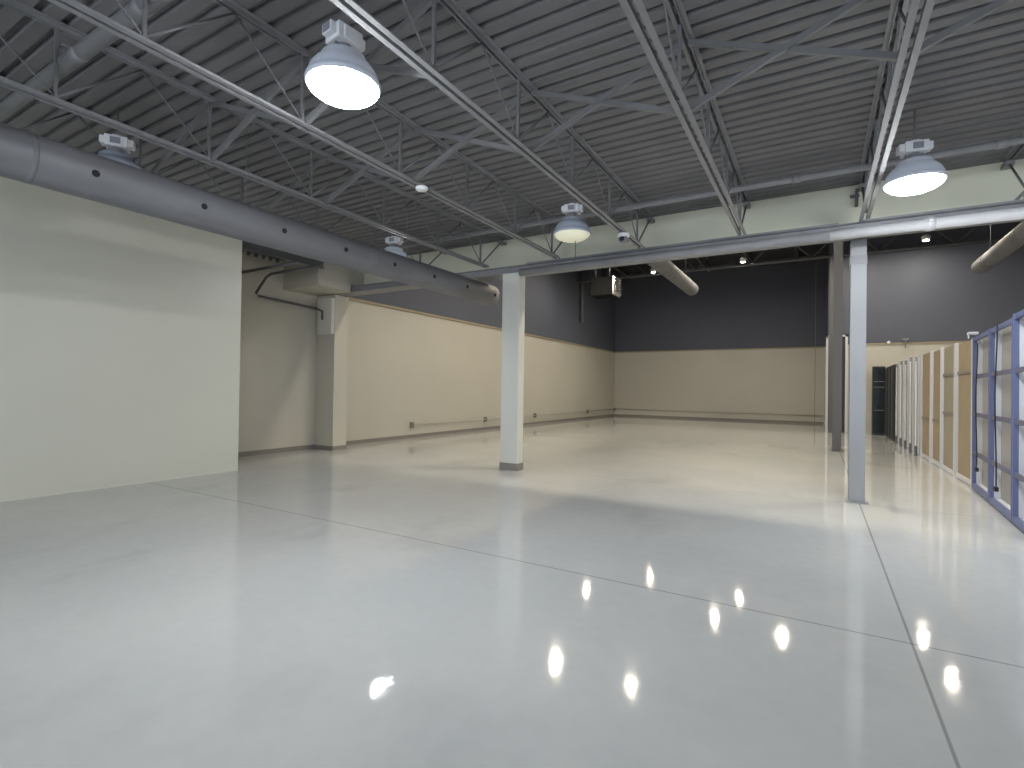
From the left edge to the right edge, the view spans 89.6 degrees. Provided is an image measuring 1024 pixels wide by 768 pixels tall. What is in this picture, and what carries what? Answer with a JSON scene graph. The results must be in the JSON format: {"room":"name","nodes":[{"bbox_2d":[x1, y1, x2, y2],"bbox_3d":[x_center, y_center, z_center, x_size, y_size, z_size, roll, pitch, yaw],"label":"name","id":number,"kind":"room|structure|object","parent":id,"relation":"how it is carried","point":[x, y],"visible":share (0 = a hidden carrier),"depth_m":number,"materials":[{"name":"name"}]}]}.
{"room":"empty warehouse","nodes":[
{"label":"empty warehouse","id":0,"kind":"room"},
{"bbox_2d":[0,176,241,501],"bbox_3d":[-8.354,-0.781,4.576,1.650,4.400,11.316,1,-1,31],"label":"wall","id":1,"kind":"structure","parent":0,"point":[120,329],"depth_m":7.36,"materials":[{"name":"paint"}]},
{"bbox_2d":[238,251,615,451],"bbox_3d":[-0.161,-2.565,20.205,0.250,8.500,24.100,1,-1,31],"label":"wall","id":2,"kind":"structure","parent":0,"point":[403,367],"depth_m":15.53,"materials":[{"name":"beige paint"}]},
{"bbox_2d":[242,249,283,261],"bbox_3d":[-5.624,-2.799,10.728,0.030,0.170,1.960,1,-1,31],"label":"trim","id":3,"kind":"structure","parent":2,"relation":"attached to","point":[248,252],"depth_m":11.12,"materials":[{"name":"grey paint"}]},
{"bbox_2d":[242,261,301,273],"bbox_3d":[-4.817,-2.277,10.112,2.045,0.058,0.060,1,-1,31],"label":"conduit","id":4,"kind":"object","parent":2,"relation":"attached to","point":[294,262],"visible":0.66,"depth_m":9.98,"materials":[{"name":"grey metal"}]},
{"bbox_2d":[238,445,313,456],"bbox_3d":[-5.461,1.473,11.078,0.020,0.100,2.880,1,-1,31],"label":"baseboard","id":5,"kind":"structure","parent":2,"relation":"attached to","point":[304,447],"depth_m":11.40,"materials":[{"name":"grey"}]},
{"bbox_2d":[346,414,613,444],"bbox_3d":[0.779,1.662,21.589,0.020,0.100,20.630,1,-1,31],"label":"baseboard","id":6,"kind":"structure","parent":2,"relation":"attached to","point":[579,418],"depth_m":16.62,"materials":[{"name":"grey"}]},
{"bbox_2d":[349,297,614,352],"bbox_3d":[0.864,-2.031,21.660,0.035,0.070,20.465,1,-1,31],"label":"trim","id":7,"kind":"structure","parent":2,"relation":"attached to","point":[350,298],"depth_m":16.61,"materials":[{"name":"brown"}]},
{"bbox_2d":[410,408,614,427],"bbox_3d":[1.540,1.349,22.788,0.100,0.170,17.700,1,-1,31],"label":"guard rail","id":8,"kind":"object","parent":2,"relation":"attached to","point":[412,424],"visible":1,"depth_m":18.55,"materials":[{"name":"grey metal"}]},
{"bbox_2d":[580,270,583,321],"bbox_3d":[3.529,-4.783,25.905,0.195,3.350,0.200,1,-1,31],"label":"pipe","id":9,"kind":"object","parent":2,"relation":"attached to","point":[582,271],"visible":0.66,"depth_m":25.82,"materials":[{"name":"grey metal"}]},
{"bbox_2d":[576,221,1021,282],"bbox_3d":[12.817,-5.558,19.882,22.350,1.260,0.160,1,-1,31],"label":"girder","id":10,"kind":"object","parent":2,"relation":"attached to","point":[954,243],"visible":0.27,"depth_m":20.34,"materials":[{"name":"grey metal"}]},
{"bbox_2d":[0,416,1023,767],"bbox_3d":[6.633,1.762,9.581,22.950,0.150,35.900,1,-1,31],"label":"floor","id":11,"kind":"structure","parent":0,"point":[645,592],"depth_m":3.46,"materials":[{"name":"concrete"}]},
{"bbox_2d":[313,294,348,450],"bbox_3d":[-4.324,-0.269,12.330,0.670,3.640,0.420,1,-1,31],"label":"pilaster","id":12,"kind":"object","parent":11,"relation":"on","point":[331,349],"visible":0.98,"depth_m":12.17,"materials":[{"name":"beige paint"}]},
{"bbox_2d":[317,298,334,334],"bbox_3d":[-4.364,-1.587,12.095,0.480,0.830,0.095,1,-1,31],"label":"box","id":13,"kind":"object","parent":12,"relation":"attached to","point":[325,326],"visible":0.99,"depth_m":12.01,"materials":[{"name":"paint"}]},
{"bbox_2d":[255,264,322,319],"bbox_3d":[-4.222,-1.928,11.024,1.748,0.838,1.639,1,-1,31],"label":"conduit","id":14,"kind":"object","parent":13,"relation":"attached to","point":[320,265],"visible":1,"depth_m":10.89,"materials":[{"name":"grey metal"}]},
{"bbox_2d":[499,272,524,470],"bbox_3d":[0.011,-0.233,9.622,0.384,3.645,0.234,1,-1,31],"label":"column","id":15,"kind":"structure","parent":11,"relation":"on","point":[513,295],"depth_m":9.52,"materials":[{"name":"paint"}]},
{"bbox_2d":[322,199,1023,296],"bbox_3d":[5.025,-2.088,6.813,22.350,0.150,0.420,1,-1,31],"label":"header beam","id":16,"kind":"structure","parent":15,"relation":"on","point":[492,274],"depth_m":7.82,"materials":[{"name":"grey metal"}]},
{"bbox_2d":[518,207,1023,275],"bbox_3d":[7.301,-1.965,5.115,16.660,0.176,0.208,1,-1,31],"label":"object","id":17,"kind":"structure","parent":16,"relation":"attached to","point":[931,223],"depth_m":7.04,"materials":[{"name":"grey paint"}]},
{"bbox_2d":[828,256,832,431],"bbox_3d":[12.361,-1.539,19.929,0.170,6.788,0.170,1,-1,31],"label":"steel post","id":18,"kind":"object","parent":11,"relation":"on","point":[831,257],"visible":0.76,"depth_m":19.87,"materials":[{"name":"grey metal"}]},
{"bbox_2d":[830,241,842,451],"bbox_3d":[8.550,-2.399,13.519,0.285,8.300,0.280,1,-1,31],"label":"steel post","id":19,"kind":"object","parent":11,"relation":"on","point":[838,246],"visible":0.73,"depth_m":13.42,"materials":[{"name":"grey metal"}]},
{"bbox_2d":[844,239,868,503],"bbox_3d":[4.831,-0.182,7.208,0.265,3.640,0.280,1,-1,31],"label":"steel post","id":20,"kind":"object","parent":11,"relation":"on","point":[858,248],"visible":1,"depth_m":7.12,"materials":[{"name":"silver metal"}]},
{"bbox_2d":[872,366,885,434],"bbox_3d":[13.550,0.616,19.048,0.380,2.520,0.394,1,-1,31],"label":"tall cabinet","id":21,"kind":"object","parent":11,"relation":"on","point":[878,372],"visible":1,"depth_m":18.89,"materials":[{"name":"black metal"}]},
{"bbox_2d":[885,367,888,436],"bbox_3d":[13.338,0.636,18.298,0.080,2.460,0.600,1,-1,31],"label":"board","id":22,"kind":"object","parent":11,"relation":"on","point":[886,386],"visible":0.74,"depth_m":18.21,"materials":[{"name":"black"}]},
{"bbox_2d":[888,366,890,438],"bbox_3d":[12.942,0.624,17.632,0.080,2.460,0.650,1,-1,31],"label":"board","id":23,"kind":"object","parent":11,"relation":"on","point":[889,368],"visible":0.66,"depth_m":17.49,"materials":[{"name":"black"}]},
{"bbox_2d":[890,364,895,440],"bbox_3d":[12.508,0.606,16.901,0.080,2.470,0.750,1,-1,31],"label":"board","id":24,"kind":"object","parent":11,"relation":"on","point":[893,367],"visible":0.82,"depth_m":16.64,"materials":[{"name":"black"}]},
{"bbox_2d":[895,363,899,443],"bbox_3d":[12.059,0.597,16.104,0.094,2.460,0.920,0,-1,38],"label":"board","id":25,"kind":"object","parent":11,"relation":"on","point":[897,426],"visible":0.86,"depth_m":15.78,"materials":[{"name":"white wood"}]},
{"bbox_2d":[899,360,904,445],"bbox_3d":[11.575,0.562,15.287,0.094,2.500,0.920,0,-1,38],"label":"board","id":26,"kind":"object","parent":11,"relation":"on","point":[902,363],"visible":1,"depth_m":14.97,"materials":[{"name":"white wood"}]},
{"bbox_2d":[904,360,908,448],"bbox_3d":[11.096,0.568,14.484,0.094,2.460,0.890,0,-1,38],"label":"board","id":27,"kind":"object","parent":11,"relation":"on","point":[906,404],"visible":1,"depth_m":14.18,"materials":[{"name":"white wood"}]},
{"bbox_2d":[909,356,913,452],"bbox_3d":[10.630,0.534,13.703,0.094,2.500,0.870,0,-1,38],"label":"board","id":28,"kind":"object","parent":11,"relation":"on","point":[911,404],"visible":1,"depth_m":13.40,"materials":[{"name":"white wood"}]},
{"bbox_2d":[914,356,919,455],"bbox_3d":[10.175,0.540,12.938,0.094,2.460,0.850,0,-1,38],"label":"board","id":29,"kind":"object","parent":11,"relation":"on","point":[917,359],"visible":1,"depth_m":12.64,"materials":[{"name":"white wood"}]},
{"bbox_2d":[920,353,929,462],"bbox_3d":[9.627,0.508,11.969,0.060,2.490,1.275,1,-1,31],"label":"framed panel","id":30,"kind":"object","parent":11,"relation":"on","point":[924,359],"visible":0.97,"depth_m":12.16,"materials":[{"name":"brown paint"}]},
{"bbox_2d":[930,348,940,468],"bbox_3d":[9.037,0.494,10.906,0.130,2.480,1.105,1,-1,31],"label":"framed panel","id":31,"kind":"object","parent":11,"relation":"on","point":[935,356],"visible":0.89,"depth_m":11.15,"materials":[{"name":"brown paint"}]},
{"bbox_2d":[940,344,954,476],"bbox_3d":[8.409,0.481,9.913,0.065,2.470,1.195,1,-1,31],"label":"framed panel","id":32,"kind":"object","parent":11,"relation":"on","point":[948,353],"visible":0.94,"depth_m":10.08,"materials":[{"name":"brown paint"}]},
{"bbox_2d":[954,339,972,487],"bbox_3d":[7.781,0.472,8.850,0.070,2.450,1.225,1,-1,31],"label":"framed panel","id":33,"kind":"object","parent":11,"relation":"on","point":[962,372],"visible":0.71,"depth_m":9.00,"materials":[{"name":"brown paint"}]},
{"bbox_2d":[972,329,988,500],"bbox_3d":[7.098,0.446,7.715,0.140,2.420,1.328,0,-1,34],"label":"framed panel","id":34,"kind":"object","parent":11,"relation":"on","point":[980,480],"visible":0.65,"depth_m":8.19,"materials":[{"name":"blue paint"}]},
{"bbox_2d":[967,332,978,338],"bbox_3d":[7.379,-0.780,8.253,0.110,0.100,0.160,1,-1,31],"label":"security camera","id":35,"kind":"object","parent":34,"relation":"on","point":[968,333],"visible":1,"depth_m":8.21,"materials":[{"name":"white plastic"}]},
{"bbox_2d":[974,342,980,471],"bbox_3d":[7.119,0.349,7.881,0.062,1.978,0.088,1,-1,31],"label":"power cord","id":36,"kind":"object","parent":34,"relation":"hanging from","point":[976,469],"visible":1,"depth_m":7.87,"materials":[{"name":"black plastic"}]},
{"bbox_2d":[988,317,1012,521],"bbox_3d":[6.333,0.424,6.594,0.140,2.420,1.338,0,-1,34],"label":"framed panel","id":37,"kind":"object","parent":11,"relation":"on","point":[1001,500],"visible":0.72,"depth_m":6.96,"materials":[{"name":"blue paint"}]},
{"bbox_2d":[993,322,1000,491],"bbox_3d":[6.145,0.287,6.530,0.062,2.148,0.088,1,-1,31],"label":"power cord","id":38,"kind":"object","parent":37,"relation":"hanging from","point":[995,488],"visible":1,"depth_m":6.52,"materials":[{"name":"black plastic"}]},
{"bbox_2d":[1012,309,1023,531],"bbox_3d":[5.528,0.387,5.415,0.140,2.450,1.468,0,-1,34],"label":"framed panel","id":39,"kind":"object","parent":11,"relation":"on","point":[1018,318],"visible":1,"depth_m":5.99,"materials":[{"name":"blue paint"}]},
{"bbox_2d":[0,0,1023,255],"bbox_3d":[1.421,-2.922,0.733,22.350,0.098,14.620,1,-1,31],"label":"ceiling","id":40,"kind":"structure","parent":0,"point":[795,114],"depth_m":5.14,"materials":[{"name":"grey metal"}]},
{"bbox_2d":[97,107,141,168],"bbox_3d":[-4.147,-2.501,5.415,0.528,0.840,0.528,1,-1,-27],"label":"pendant lamp","id":41,"kind":"object","parent":40,"relation":"hanging from","point":[118,146],"visible":0.49,"depth_m":5.34,"materials":[{"name":"beige metal"}]},
{"bbox_2d":[2,76,445,264],"bbox_3d":[-5.094,-2.608,4.602,0.116,0.650,14.547,1,-1,31],"label":"joist","id":42,"kind":"object","parent":40,"relation":"attached to","point":[68,113],"visible":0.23,"depth_m":6.77,"materials":[{"name":"grey paint"}]},
{"bbox_2d":[150,103,212,173],"bbox_3d":[-3.663,-2.576,5.612,1.408,0.610,0.062,1,-1,31],"label":"brace","id":43,"kind":"object","parent":42,"relation":"attached to","point":[204,111],"visible":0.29,"depth_m":5.50,"materials":[{"name":"grey metal"}]},
{"bbox_2d":[264,157,325,210],"bbox_3d":[-2.948,-2.554,6.816,1.408,0.610,0.062,1,-1,31],"label":"brace","id":44,"kind":"object","parent":42,"relation":"attached to","point":[321,160],"visible":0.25,"depth_m":6.71,"materials":[{"name":"grey metal"}]},
{"bbox_2d":[0,123,498,305],"bbox_3d":[-4.087,-2.291,4.201,0.420,1.222,14.380,1,-1,31],"label":"air duct","id":45,"kind":"object","parent":40,"relation":"hanging from","point":[27,157],"visible":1,"depth_m":5.31,"materials":[{"name":"grey metal"}]},
{"bbox_2d":[0,0,505,267],"bbox_3d":[-3.864,-2.596,3.872,0.116,0.650,14.547,1,-1,31],"label":"joist","id":46,"kind":"object","parent":40,"relation":"attached to","point":[16,5],"visible":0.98,"depth_m":5.14,"materials":[{"name":"grey paint"}]},
{"bbox_2d":[0,0,172,122],"bbox_3d":[0.625,-2.636,1.677,16.680,0.240,0.122,1,-1,31],"label":"pipe","id":47,"kind":"object","parent":46,"relation":"attached to","point":[73,57],"visible":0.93,"depth_m":4.03,"materials":[{"name":"grey metal"}]},
{"bbox_2d":[210,57,305,160],"bbox_3d":[-2.425,-2.564,4.877,1.427,0.610,0.062,1,-1,31],"label":"brace","id":48,"kind":"object","parent":46,"relation":"attached to","point":[252,113],"visible":0.95,"depth_m":4.89,"materials":[{"name":"grey metal"}]},
{"bbox_2d":[324,128,413,203],"bbox_3d":[-1.710,-2.543,6.081,1.427,0.610,0.062,1,-1,31],"label":"brace","id":49,"kind":"object","parent":46,"relation":"attached to","point":[367,167],"visible":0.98,"depth_m":6.11,"materials":[{"name":"grey metal"}]},
{"bbox_2d":[242,241,324,268],"bbox_3d":[-4.478,-2.653,10.045,0.100,0.420,1.940,1,-1,31],"label":"roof beam","id":50,"kind":"structure","parent":40,"relation":"attached to","point":[248,246],"depth_m":9.97,"materials":[{"name":"grey metal"}]},
{"bbox_2d":[47,0,561,258],"bbox_3d":[-2.618,-2.585,3.132,0.116,0.650,14.547,1,-1,31],"label":"joist","id":51,"kind":"object","parent":40,"relation":"attached to","point":[141,40],"visible":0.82,"depth_m":4.37,"materials":[{"name":"grey paint"}]},
{"bbox_2d":[304,0,431,124],"bbox_3d":[-1.173,-2.553,4.134,1.437,0.610,0.062,1,-1,31],"label":"brace","id":52,"kind":"object","parent":51,"relation":"attached to","point":[425,5],"visible":0.55,"depth_m":3.98,"materials":[{"name":"grey metal"}]},
{"bbox_2d":[415,185,427,191],"bbox_3d":[-1.013,-2.190,5.782,0.140,0.043,0.140,1,-1,31],"label":"smoke detector","id":53,"kind":"object","parent":51,"relation":"attached to","point":[420,188],"visible":1,"depth_m":5.75,"materials":[{"name":"white plastic"}]},
{"bbox_2d":[413,91,528,181],"bbox_3d":[-0.459,-2.531,5.338,1.437,0.610,0.062,1,-1,31],"label":"brace","id":54,"kind":"object","parent":51,"relation":"attached to","point":[469,138],"visible":0.95,"depth_m":5.32,"materials":[{"name":"grey metal"}]},
{"bbox_2d":[284,260,363,295],"bbox_3d":[-4.299,-2.469,11.838,1.160,0.730,1.290,1,-1,31],"label":"box","id":55,"kind":"object","parent":40,"relation":"attached to","point":[333,279],"visible":0.82,"depth_m":11.42,"materials":[{"name":"beige paint"}]},
{"bbox_2d":[304,12,380,108],"bbox_3d":[-1.215,-2.474,3.732,0.528,0.840,0.528,0,-1,38],"label":"pendant lamp","id":56,"kind":"object","parent":40,"relation":"hanging from","point":[340,75],"visible":0.99,"depth_m":3.61,"materials":[{"name":"white metal"}]},
{"bbox_2d":[385,218,407,256],"bbox_3d":[-2.032,-2.438,8.880,0.528,0.840,0.528,1,-1,14],"label":"pendant lamp","id":57,"kind":"object","parent":40,"relation":"hanging from","point":[394,241],"visible":0.56,"depth_m":8.78,"materials":[{"name":"white metal"}]},
{"bbox_2d":[330,0,654,247],"bbox_3d":[-1.362,-2.573,2.386,0.116,0.650,14.547,1,-1,31],"label":"joist","id":58,"kind":"object","parent":40,"relation":"attached to","point":[351,8],"visible":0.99,"depth_m":4.44,"materials":[{"name":"grey paint"}]},
{"bbox_2d":[617,232,629,243],"bbox_3d":[1.594,-2.093,7.372,0.170,0.130,0.170,1,-1,31],"label":"security camera","id":59,"kind":"object","parent":58,"relation":"attached to","point":[623,237],"visible":1,"depth_m":7.31,"materials":[{"name":"white plastic"}]},
{"bbox_2d":[553,196,590,260],"bbox_3d":[0.840,-2.274,7.196,0.528,1.115,0.528,1,-1,16],"label":"pendant lamp","id":60,"kind":"object","parent":40,"relation":"hanging from","point":[571,228],"visible":1,"depth_m":7.07,"materials":[{"name":"beige metal"}]},
{"bbox_2d":[618,0,750,235],"bbox_3d":[-0.107,-2.562,1.641,0.116,0.650,14.547,1,-1,31],"label":"joist","id":61,"kind":"object","parent":40,"relation":"attached to","point":[626,5],"visible":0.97,"depth_m":4.36,"materials":[{"name":"grey paint"}]},
{"bbox_2d":[529,41,684,151],"bbox_3d":[0.796,-2.520,4.593,1.437,0.610,0.062,1,-1,31],"label":"brace","id":62,"kind":"object","parent":61,"relation":"attached to","point":[604,100],"visible":0.96,"depth_m":4.56,"materials":[{"name":"grey metal"}]},
{"bbox_2d":[381,136,1023,249],"bbox_3d":[3.275,-2.580,6.651,17.000,0.098,0.100,1,-1,31],"label":"pipe","id":63,"kind":"object","parent":61,"relation":"attached to","point":[1005,142],"visible":0.78,"depth_m":6.62,"materials":[{"name":"grey metal"}]},
{"bbox_2d":[688,0,898,111],"bbox_3d":[2.047,-2.508,3.850,1.427,0.610,0.062,1,-1,31],"label":"brace","id":64,"kind":"object","parent":61,"relation":"attached to","point":[790,47],"visible":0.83,"depth_m":3.82,"materials":[{"name":"grey metal"}]},
{"bbox_2d":[857,0,934,219],"bbox_3d":[1.140,-2.550,0.901,0.116,0.650,14.547,1,-1,31],"label":"joist","id":65,"kind":"object","parent":40,"relation":"attached to","point":[894,69],"visible":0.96,"depth_m":4.18,"materials":[{"name":"grey paint"}]},
{"bbox_2d":[910,0,1013,53],"bbox_3d":[3.307,-2.497,3.102,1.457,0.610,0.062,1,-1,31],"label":"brace","id":66,"kind":"object","parent":65,"relation":"attached to","point":[997,4],"visible":0.8,"depth_m":3.31,"materials":[{"name":"grey metal"}]},
{"bbox_2d":[882,110,947,195],"bbox_3d":[4.119,-2.381,5.274,0.528,0.840,0.528,1,-1,19],"label":"pendant lamp","id":67,"kind":"object","parent":40,"relation":"hanging from","point":[918,173],"visible":1,"depth_m":5.17,"materials":[{"name":"white metal"}]},
{"bbox_2d":[1000,133,1023,199],"bbox_3d":[2.412,-2.538,0.145,0.116,0.650,14.547,1,-1,31],"label":"joist","id":68,"kind":"object","parent":40,"relation":"attached to","point":[1008,164],"visible":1,"depth_m":6.11,"materials":[{"name":"grey paint"}]},
{"bbox_2d":[364,159,1023,284],"bbox_3d":[5.197,-4.459,7.067,22.350,4.800,0.120,1,-1,31],"label":"wall header","id":69,"kind":"structure","parent":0,"point":[982,184],"depth_m":7.77,"materials":[{"name":"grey paint"}]},
{"bbox_2d":[850,188,858,206],"bbox_3d":[4.745,-2.574,7.139,0.110,0.220,0.120,1,-1,31],"label":"wall bracket","id":70,"kind":"object","parent":69,"relation":"attached to","point":[856,196],"visible":1,"depth_m":7.08,"materials":[{"name":"grey metal"}]},
{"bbox_2d":[606,243,827,275],"bbox_3d":[10.483,-6.559,15.935,22.350,0.120,20.700,1,-1,31],"label":"ceiling","id":71,"kind":"structure","parent":0,"point":[788,252],"depth_m":26.11,"materials":[{"name":"grey paint"}]},
{"bbox_2d":[591,267,621,298],"bbox_3d":[4.249,-5.223,23.159,1.175,2.600,0.840,1,-1,31],"label":"heater","id":72,"kind":"object","parent":71,"relation":"hanging from","point":[602,287],"visible":0.75,"depth_m":22.86,"materials":[{"name":"silver metal"}]},
{"bbox_2d":[612,266,633,278],"bbox_3d":[1.825,-6.392,21.189,0.120,0.330,20.300,1,-1,31],"label":"joist","id":73,"kind":"object","parent":71,"relation":"attached to","point":[615,268],"visible":0.16,"depth_m":28.56,"materials":[{"name":"grey paint"}]},
{"bbox_2d":[647,259,698,295],"bbox_3d":[4.139,-5.072,15.371,0.520,2.970,12.100,1,-1,31],"label":"duct","id":74,"kind":"object","parent":71,"relation":"hanging from","point":[667,269],"visible":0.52,"depth_m":17.58,"materials":[{"name":"grey metal"}]},
{"bbox_2d":[695,257,709,271],"bbox_3d":[5.436,-6.359,19.044,0.120,0.330,20.300,1,-1,31],"label":"joist","id":75,"kind":"object","parent":71,"relation":"attached to","point":[702,258],"visible":0.15,"depth_m":26.36,"materials":[{"name":"grey paint"}]},
{"bbox_2d":[739,257,746,262],"bbox_3d":[9.431,-5.729,21.023,0.280,1.536,0.280,1,-1,31],"label":"lamp","id":76,"kind":"object","parent":71,"relation":"hanging from","point":[742,259],"visible":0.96,"depth_m":20.93,"materials":[{"name":"white metal"}]},
{"bbox_2d":[743,252,752,267],"bbox_3d":[7.242,-6.343,17.972,0.120,0.330,20.300,1,-1,31],"label":"joist","id":77,"kind":"object","parent":71,"relation":"attached to","point":[746,254],"visible":0.16,"depth_m":25.14,"materials":[{"name":"grey paint"}]},
{"bbox_2d":[794,247,798,262],"bbox_3d":[9.047,-6.326,16.900,0.120,0.330,20.300,1,-1,31],"label":"joist","id":78,"kind":"object","parent":71,"relation":"attached to","point":[795,248],"visible":0.1,"depth_m":24.00,"materials":[{"name":"grey paint"}]},
{"bbox_2d":[921,234,930,240],"bbox_3d":[14.231,-5.689,17.707,0.280,1.536,0.280,1,-1,31],"label":"lamp","id":79,"kind":"object","parent":71,"relation":"hanging from","point":[926,237],"visible":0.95,"depth_m":17.62,"materials":[{"name":"white metal"}]},
{"bbox_2d":[971,221,1023,273],"bbox_3d":[11.533,-4.995,10.922,0.460,2.990,12.000,1,-1,31],"label":"duct","id":80,"kind":"object","parent":71,"relation":"hanging from","point":[1014,239],"visible":0.95,"depth_m":13.79,"materials":[{"name":"grey metal"}]},
{"bbox_2d":[614,254,826,423],"bbox_3d":[15.769,-2.287,24.903,22.350,8.500,0.250,1,-1,31],"label":"wall","id":81,"kind":"structure","parent":0,"point":[768,305],"depth_m":27.33,"materials":[{"name":"grey paint"}]},
{"bbox_2d":[614,414,822,423],"bbox_3d":[10.591,1.864,27.745,10.570,0.100,0.020,1,-1,31],"label":"baseboard","id":82,"kind":"structure","parent":81,"relation":"attached to","point":[805,422],"depth_m":27.36,"materials":[{"name":"grey"}]},
{"bbox_2d":[615,408,821,416],"bbox_3d":[10.593,1.518,27.704,10.450,0.150,0.100,1,-1,31],"label":"guard rail","id":83,"kind":"object","parent":81,"relation":"attached to","point":[719,412],"visible":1,"depth_m":27.30,"materials":[{"name":"grey metal"}]},
{"bbox_2d":[615,347,823,352],"bbox_3d":[10.633,-1.831,27.778,10.590,0.070,0.035,1,-1,31],"label":"trim","id":84,"kind":"structure","parent":81,"relation":"attached to","point":[784,347],"depth_m":27.52,"materials":[{"name":"brown"}]},
{"bbox_2d":[814,291,815,421],"bbox_3d":[14.880,-1.997,25.276,0.025,7.700,0.008,1,-1,31],"label":"trim","id":85,"kind":"structure","parent":81,"relation":"attached to","point":[815,291],"depth_m":25.27,"materials":[{"name":"grey metal"}]},
{"bbox_2d":[827,243,828,334],"bbox_3d":[13.964,-4.214,22.724,0.060,4.740,5.400,1,-1,31],"label":"wall","id":86,"kind":"structure","parent":0,"point":[828,243],"depth_m":23.22,"materials":[{"name":"grey paint"}]},
{"bbox_2d":[828,221,1023,435],"bbox_3d":[17.485,-2.332,17.343,11.680,8.500,0.200,1,-1,31],"label":"wall","id":87,"kind":"structure","parent":0,"point":[929,294],"depth_m":18.68,"materials":[{"name":"grey paint"}]},
{"bbox_2d":[825,335,847,432],"bbox_3d":[12.662,-0.017,20.107,0.720,3.780,0.220,1,-1,31],"label":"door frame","id":88,"kind":"structure","parent":87,"relation":"in","point":[844,337],"depth_m":19.95,"materials":[{"name":"white paint"}]},
{"bbox_2d":[866,341,966,344],"bbox_3d":[17.727,-1.471,17.050,10.950,0.060,0.030,1,-1,31],"label":"trim","id":89,"kind":"structure","parent":87,"relation":"attached to","point":[939,341],"depth_m":18.78,"materials":[{"name":"brown"}]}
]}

